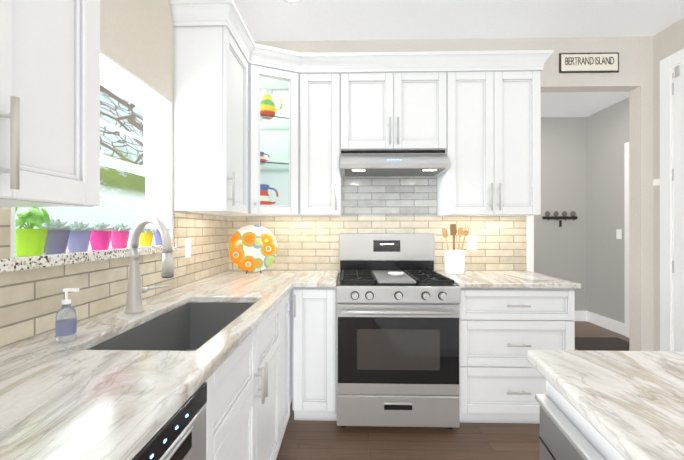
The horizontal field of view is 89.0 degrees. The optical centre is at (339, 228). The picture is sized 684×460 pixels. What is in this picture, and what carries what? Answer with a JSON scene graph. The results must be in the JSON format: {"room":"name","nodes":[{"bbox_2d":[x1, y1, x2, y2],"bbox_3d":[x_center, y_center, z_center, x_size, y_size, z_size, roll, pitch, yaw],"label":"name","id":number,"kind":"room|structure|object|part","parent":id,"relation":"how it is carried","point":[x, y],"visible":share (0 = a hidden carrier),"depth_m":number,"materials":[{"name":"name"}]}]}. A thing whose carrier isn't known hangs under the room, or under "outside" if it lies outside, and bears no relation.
{"room":"kitchen","nodes":[
{"label":"kitchen","id":0,"kind":"room"},
{"bbox_2d":[0,0,227,347],"bbox_3d":[-1.037,-0.137,0.517,0.150,2.770,4.865,0,0,1],"label":"wall","id":1,"kind":"structure","parent":0,"point":[137,38],"depth_m":1.67,"materials":[{"name":"paint"}]},
{"bbox_2d":[0,0,99,206],"bbox_3d":[-0.773,-0.599,0.615,0.368,1.085,0.596,0,0,1],"label":"upper cabinet","id":2,"kind":"object","parent":1,"relation":"attached to","point":[49,103],"visible":1,"depth_m":0.77,"materials":[{"name":"white paint"}]},
{"bbox_2d":[0,244,177,272],"bbox_3d":[-0.968,0.102,1.435,0.118,0.037,1.005,0,0,1],"label":"window sill","id":3,"kind":"structure","parent":1,"relation":"attached to","point":[16,263],"depth_m":1.18,"materials":[{"name":"stone"}]},
{"bbox_2d":[15,207,49,255],"bbox_3d":[-0.957,0.002,1.079,0.100,0.161,0.118,0,0,1],"label":"potted succulent","id":4,"kind":"object","parent":3,"relation":"on","point":[30,241],"visible":0.98,"depth_m":1.06,"materials":[{"name":"green plant"}]},
{"bbox_2d":[35,219,72,253],"bbox_3d":[-0.955,0.025,1.173,0.100,0.116,0.103,0,0,1],"label":"potted succulent","id":5,"kind":"object","parent":3,"relation":"on","point":[57,238],"visible":0.9,"depth_m":1.15,"materials":[{"name":"purple ceramic"}]},
{"bbox_2d":[67,221,94,251],"bbox_3d":[-0.954,0.027,1.276,0.097,0.111,0.097,0,0,1],"label":"potted succulent","id":6,"kind":"object","parent":3,"relation":"on","point":[79,237],"visible":0.85,"depth_m":1.25,"materials":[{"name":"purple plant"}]},
{"bbox_2d":[90,222,113,249],"bbox_3d":[-0.951,0.028,1.388,0.097,0.111,0.094,0,0,1],"label":"potted succulent","id":7,"kind":"object","parent":3,"relation":"on","point":[100,236],"visible":0.88,"depth_m":1.36,"materials":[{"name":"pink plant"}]},
{"bbox_2d":[110,223,131,247],"bbox_3d":[-0.947,0.029,1.505,0.092,0.108,0.095,0,0,1],"label":"potted succulent","id":8,"kind":"object","parent":3,"relation":"on","point":[120,235],"visible":0.85,"depth_m":1.48,"materials":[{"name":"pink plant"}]},
{"bbox_2d":[139,227,154,245],"bbox_3d":[-0.941,0.036,1.703,0.079,0.094,0.082,0,0,1],"label":"potted succulent","id":9,"kind":"object","parent":3,"relation":"on","point":[146,237],"visible":0.75,"depth_m":1.68,"materials":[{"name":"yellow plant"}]},
{"bbox_2d":[152,226,169,244],"bbox_3d":[-0.940,0.031,1.843,0.093,0.105,0.094,0,0,1],"label":"potted succulent","id":10,"kind":"object","parent":3,"relation":"on","point":[157,237],"visible":0.29,"depth_m":1.81,"materials":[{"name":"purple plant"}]},
{"bbox_2d":[11,50,171,256],"bbox_3d":[-1.004,-0.310,1.476,0.131,0.787,0.927,0,0,1],"label":"window","id":11,"kind":"structure","parent":1,"relation":"in","point":[146,169],"depth_m":1.86,"materials":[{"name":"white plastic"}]},
{"bbox_2d":[0,209,228,347],"bbox_3d":[-0.942,0.116,1.127,0.008,0.430,3.390,0,0,1],"label":"tiled wall","id":12,"kind":"structure","parent":1,"relation":"attached to","point":[31,303],"depth_m":1.33,"materials":[{"name":"beige tile"}]},
{"bbox_2d":[185,239,190,257],"bbox_3d":[-0.910,0.117,2.099,0.005,0.115,0.075,0,0,1],"label":"outlet","id":13,"kind":"object","parent":12,"relation":"attached to","point":[187,248],"visible":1,"depth_m":2.09,"materials":[{"name":"white plastic"}]},
{"bbox_2d":[173,26,247,213],"bbox_3d":[-0.752,-0.620,2.160,0.334,1.040,0.442,0,0,1],"label":"upper cabinet","id":14,"kind":"object","parent":1,"relation":"attached to","point":[210,171],"visible":1,"depth_m":1.94,"materials":[{"name":"white paint"}]},
{"bbox_2d":[209,62,301,216],"bbox_3d":[-0.596,-0.620,2.588,0.624,1.040,0.470,0,0,1],"label":"upper cabinet","id":15,"kind":"object","parent":1,"relation":"attached to","point":[276,138],"visible":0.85,"depth_m":2.50,"materials":[{"name":"white paint"}]},
{"bbox_2d":[260,152,269,164],"bbox_3d":[-0.559,-0.515,2.544,0.095,0.086,0.072,0,0,1],"label":"creamer","id":16,"kind":"object","parent":15,"relation":"in","point":[262,157],"depth_m":2.53,"materials":[{"name":"multicoloured ceramic"}]},
{"bbox_2d":[260,184,277,204],"bbox_3d":[-0.531,-0.218,2.533,0.164,0.200,0.124,0,0,1],"label":"pitcher","id":17,"kind":"object","parent":15,"relation":"in","point":[265,188],"depth_m":2.50,"materials":[{"name":"multicoloured ceramic"}]},
{"bbox_2d":[260,88,282,119],"bbox_3d":[-0.501,-0.902,2.528,0.169,0.200,0.128,0,0,1],"label":"pitcher","id":18,"kind":"object","parent":15,"relation":"in","point":[272,109],"depth_m":2.49,"materials":[{"name":"multicoloured ceramic"}]},
{"bbox_2d":[235,36,653,350],"bbox_3d":[1.282,-0.135,2.835,4.370,2.770,0.115,0,0,1],"label":"wall","id":19,"kind":"structure","parent":0,"point":[633,76],"depth_m":2.77,"materials":[{"name":"beige paint"}]},
{"bbox_2d":[300,73,340,215],"bbox_3d":[-0.135,-0.620,2.644,0.292,1.040,0.334,0,0,1],"label":"upper cabinet","id":20,"kind":"object","parent":19,"relation":"attached to","point":[320,183],"visible":1,"depth_m":2.52,"materials":[{"name":"white paint"}]},
{"bbox_2d":[169,0,552,72],"bbox_3d":[0.286,-1.186,2.331,2.401,0.118,0.940,0,0,1],"label":"crown molding","id":21,"kind":"structure","parent":19,"relation":"attached to","point":[188,13],"depth_m":2.45,"materials":[{"name":"white paint"}]},
{"bbox_2d":[229,176,526,270],"bbox_3d":[0.296,-0.120,2.797,2.382,0.906,0.008,0,0,1],"label":"tile backsplash","id":22,"kind":"structure","parent":19,"relation":"attached to","point":[388,204],"depth_m":2.79,"materials":[{"name":"beige tile"}]},
{"bbox_2d":[467,235,476,249],"bbox_3d":[1.058,0.108,2.770,0.075,0.115,0.006,0,0,1],"label":"light switch","id":23,"kind":"object","parent":22,"relation":"attached to","point":[471,242],"visible":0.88,"depth_m":2.77,"materials":[{"name":"white plastic"}]},
{"bbox_2d":[340,71,446,149],"bbox_3d":[0.394,-0.857,2.631,0.764,0.565,0.334,0,0,1],"label":"upper cabinet","id":24,"kind":"object","parent":19,"relation":"attached to","point":[393,110],"visible":1,"depth_m":2.51,"materials":[{"name":"white paint"}]},
{"bbox_2d":[340,149,450,176],"bbox_3d":[0.392,-0.493,2.591,0.762,0.160,0.393,0,0,1],"label":"range hood","id":25,"kind":"object","parent":24,"relation":"attached to","point":[383,163],"visible":1,"depth_m":2.48,"materials":[{"name":"silver metal"}]},
{"bbox_2d":[437,70,540,215],"bbox_3d":[1.110,-0.620,2.613,0.663,1.040,0.334,0,0,1],"label":"upper cabinet","id":26,"kind":"object","parent":19,"relation":"attached to","point":[493,151],"visible":1,"depth_m":2.49,"materials":[{"name":"white paint"}]},
{"bbox_2d":[527,215,533,271],"bbox_3d":[1.517,0.061,2.765,0.055,2.377,0.009,0,0,1],"label":"trim","id":27,"kind":"structure","parent":19,"relation":"attached to","point":[530,243],"depth_m":2.76,"materials":[{"name":"white wood"}]},
{"bbox_2d":[559,52,618,72],"bbox_3d":[1.975,-1.312,2.752,0.460,0.155,0.014,0,0,1],"label":"sign","id":28,"kind":"object","parent":19,"relation":"attached to","point":[605,67],"visible":1,"depth_m":2.75,"materials":[{"name":"white wood"}]},
{"bbox_2d":[565,57,613,64],"bbox_3d":[1.975,-1.324,2.745,0.377,0.060,0.002,0,0,1],"label":"lettering","id":29,"kind":"object","parent":28,"relation":"attached to","point":[609,61],"visible":1,"depth_m":2.75,"materials":[{"name":"grey paint"}]},
{"bbox_2d":[276,321,628,459],"bbox_3d":[1.172,1.299,1.453,4.520,0.100,6.850,0,0,1],"label":"floor","id":30,"kind":"structure","parent":0,"point":[314,440],"depth_m":2.04,"materials":[{"name":"brown wood"}]},
{"bbox_2d":[132,382,206,459],"bbox_3d":[-0.634,0.812,0.577,0.608,0.871,0.594,0,0,1],"label":"dishwasher","id":31,"kind":"object","parent":30,"relation":"on","point":[180,434],"visible":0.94,"depth_m":0.74,"materials":[{"name":"silver metal"}]},
{"bbox_2d":[205,302,279,459],"bbox_3d":[-0.610,0.811,1.360,0.656,0.874,0.963,0,0,1],"label":"base cabinet","id":32,"kind":"object","parent":30,"relation":"on","point":[242,403],"visible":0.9,"depth_m":1.28,"materials":[{"name":"white paint"}]},
{"bbox_2d":[0,270,338,459],"bbox_3d":[-0.494,0.349,1.119,0.900,0.032,3.397,0,0,1],"label":"countertop","id":33,"kind":"structure","parent":32,"relation":"on","point":[76,399],"depth_m":0.79,"materials":[{"name":"stone"}]},
{"bbox_2d":[55,288,78,341],"bbox_3d":[-0.809,0.255,1.039,0.062,0.154,0.050,0,0,1],"label":"soap bottle","id":34,"kind":"object","parent":33,"relation":"on","point":[66,323],"visible":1,"depth_m":1.02,"materials":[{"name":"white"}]},
{"bbox_2d":[124,216,173,313],"bbox_3d":[-0.730,0.142,1.391,0.252,0.382,0.267,0,0,1],"label":"pull-down faucet","id":35,"kind":"object","parent":33,"relation":"on","point":[134,301],"visible":1,"depth_m":1.37,"materials":[{"name":"silver metal"}]},
{"bbox_2d":[88,303,254,350],"bbox_3d":[-0.566,0.479,1.336,0.408,0.225,0.801,0,0,1],"label":"undermount sink","id":36,"kind":"object","parent":33,"relation":"in","point":[191,327],"visible":0.12,"depth_m":1.63,"materials":[{"name":"grey metal"}]},
{"bbox_2d":[280,288,295,444],"bbox_3d":[-0.586,0.812,2.332,0.656,0.874,0.978,0,0,1],"label":"base cabinet","id":37,"kind":"object","parent":30,"relation":"on","point":[287,307],"visible":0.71,"depth_m":2.06,"materials":[{"name":"white paint"}]},
{"bbox_2d":[292,288,336,420],"bbox_3d":[-0.149,0.812,2.497,0.279,0.874,0.626,0,0,1],"label":"base cabinet","id":38,"kind":"object","parent":30,"relation":"on","point":[314,397],"visible":0.98,"depth_m":2.19,"materials":[{"name":"white paint"}]},
{"bbox_2d":[336,233,460,428],"bbox_3d":[0.366,0.642,2.412,0.750,1.214,0.731,0,0,1],"label":"gas range","id":39,"kind":"object","parent":30,"relation":"on","point":[398,351],"visible":1,"depth_m":2.11,"materials":[{"name":"silver metal"}]},
{"bbox_2d":[388,272,403,276],"bbox_3d":[0.385,0.311,2.369,0.110,0.022,0.110,0,0,1],"label":"spoon rest","id":40,"kind":"object","parent":39,"relation":"on","point":[395,274],"visible":1,"depth_m":2.36,"materials":[{"name":"white ceramic"}]},
{"bbox_2d":[459,288,574,423],"bbox_3d":[1.104,0.812,2.446,0.717,0.874,0.664,0,0,1],"label":"base cabinet","id":41,"kind":"object","parent":30,"relation":"on","point":[503,331],"visible":0.77,"depth_m":2.16,"materials":[{"name":"white paint"}]},
{"bbox_2d":[436,271,580,288],"bbox_3d":[1.125,0.350,2.451,0.763,0.032,0.652,0,0,1],"label":"countertop","id":42,"kind":"structure","parent":41,"relation":"on","point":[503,279],"depth_m":2.25,"materials":[{"name":"stone"}]},
{"bbox_2d":[444,249,464,273],"bbox_3d":[0.866,0.246,2.612,0.146,0.175,0.146,0,0,1],"label":"utensil crock","id":43,"kind":"object","parent":42,"relation":"on","point":[454,261],"visible":0.94,"depth_m":2.55,"materials":[{"name":"white ceramic"}]},
{"bbox_2d":[442,224,469,249],"bbox_3d":[0.875,0.142,2.615,0.201,0.358,0.058,0,0,1],"label":"wooden utensils","id":44,"kind":"object","parent":43,"relation":"in","point":[460,232],"visible":0.83,"depth_m":2.60,"materials":[{"name":"brown wood"}]},
{"bbox_2d":[535,380,625,459],"bbox_3d":[1.002,0.797,0.175,1.387,0.900,1.367,0,0,1],"label":"base cabinet","id":45,"kind":"object","parent":30,"relation":"on","point":[599,442],"depth_m":0.74,"materials":[{"name":"white paint"}]},
{"bbox_3d":[0.429,0.631,0.561,0.068,0.444,0.622,0,0,9],"label":"microwave drawer in the kitchen island","id":46,"kind":"part","parent":45,"relation":"part of","materials":[{"name":"silver metal"}]},
{"bbox_2d":[527,350,683,459],"bbox_3d":[1.000,0.330,0.180,1.460,0.032,1.436,0,0,1],"label":"countertop","id":47,"kind":"structure","parent":45,"relation":"on","point":[627,405],"depth_m":0.67,"materials":[{"name":"stone"}]},
{"bbox_2d":[575,337,628,350],"bbox_3d":[2.820,1.245,3.737,0.700,0.011,0.500,0,0,1],"label":"rug","id":48,"kind":"object","parent":30,"relation":"on","point":[600,343],"visible":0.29,"depth_m":3.73,"materials":[{"name":"grey carpet"}]},
{"bbox_2d":[224,0,683,116],"bbox_3d":[1.172,-1.571,1.456,4.520,0.100,6.850,0,0,1],"label":"ceiling","id":49,"kind":"structure","parent":0,"point":[303,20],"depth_m":2.54,"materials":[{"name":"paint"}]},
{"bbox_2d":[283,0,301,3],"bbox_3d":[-0.308,-1.517,2.268,0.155,0.004,0.155,0,0,-8],"label":"recessed light","id":50,"kind":"object","parent":49,"relation":"in","point":[293,1],"visible":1,"depth_m":2.31,"materials":[{"name":"white plastic"}]},
{"bbox_2d":[534,117,586,310],"bbox_3d":[2.256,-0.132,4.803,2.520,2.770,0.100,0,0,1],"label":"wall","id":51,"kind":"structure","parent":0,"point":[560,252],"depth_m":4.73,"materials":[{"name":"paint"}]},
{"bbox_2d":[542,211,576,226],"bbox_3d":[2.994,-0.134,4.711,0.460,0.213,0.056,0,0,1],"label":"key rack","id":52,"kind":"object","parent":51,"relation":"attached to","point":[547,216],"visible":1,"depth_m":4.71,"materials":[{"name":"brown metal"}]},
{"bbox_2d":[573,311,624,335],"bbox_3d":[2.247,1.182,4.420,2.216,0.139,0.661,0,0,1],"label":"baseboard","id":53,"kind":"structure","parent":51,"relation":"attached to","point":[605,322],"depth_m":4.43,"materials":[{"name":"white"}]},
{"bbox_2d":[587,97,628,323],"bbox_3d":[3.416,-0.134,3.782,0.150,2.770,1.885,0,0,1],"label":"wall","id":54,"kind":"structure","parent":0,"point":[607,133],"depth_m":4.37,"materials":[{"name":"paint"}]},
{"bbox_2d":[616,229,621,238],"bbox_3d":[3.346,0.064,4.163,0.006,0.115,0.075,0,0,1],"label":"light switch","id":55,"kind":"object","parent":54,"relation":"attached to","point":[618,233],"visible":1,"depth_m":4.16,"materials":[{"name":"white plastic"}]},
{"bbox_2d":[624,142,628,337],"bbox_3d":[3.335,0.126,4.011,0.020,2.249,0.100,0,0,1],"label":"door frame","id":56,"kind":"structure","parent":54,"relation":"attached to","point":[626,191],"depth_m":4.03,"materials":[{"name":"white wood"}]},
{"bbox_2d":[653,17,683,350],"bbox_3d":[2.495,-0.137,0.371,0.150,2.770,4.750,0,0,1],"label":"wall","id":57,"kind":"structure","parent":0,"point":[668,41],"depth_m":2.71,"materials":[{"name":"paint"}]},
{"bbox_2d":[653,179,659,185],"bbox_3d":[2.466,-0.360,2.695,0.022,0.050,0.065,0,0,1],"label":"thermostat","id":58,"kind":"object","parent":57,"relation":"attached to","point":[656,182],"visible":0.77,"depth_m":2.69,"materials":[{"name":"white plastic"}]},
{"bbox_2d":[660,48,683,350],"bbox_3d":[2.453,-0.018,2.170,0.022,2.534,0.995,0,0,1],"label":"door frame","id":59,"kind":"structure","parent":57,"relation":"attached to","point":[668,64],"depth_m":2.60,"materials":[{"name":"white wood"}]},
{"bbox_2d":[672,64,683,350],"bbox_3d":[2.429,0.030,2.176,0.069,2.423,0.797,0,0,1],"label":"door","id":60,"kind":"structure","parent":57,"relation":"in","point":[678,168],"depth_m":2.52,"materials":[{"name":"white wood"}]},
{"label":"outside","id":61,"kind":"structure","parent":0,"visible":0},
{"bbox_2d":[15,85,145,254],"bbox_3d":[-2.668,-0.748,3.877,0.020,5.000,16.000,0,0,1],"label":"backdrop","id":62,"kind":"structure","parent":61,"point":[112,107],"depth_m":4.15,"materials":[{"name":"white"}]},
{"bbox_3d":[-0.648,0.268,2.635,0.150,0.129,0.189,0,0,1],"label":"plate stand","id":63,"kind":"object","parent":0,"visible":0},
{"bbox_2d":[228,225,277,271],"bbox_3d":[-0.651,0.148,2.645,0.347,0.357,0.137,0,0,1],"label":"decorative plate","id":64,"kind":"object","parent":63,"relation":"on","point":[252,248],"visible":0.98,"depth_m":2.63,"materials":[{"name":"ceramic"}]}
]}

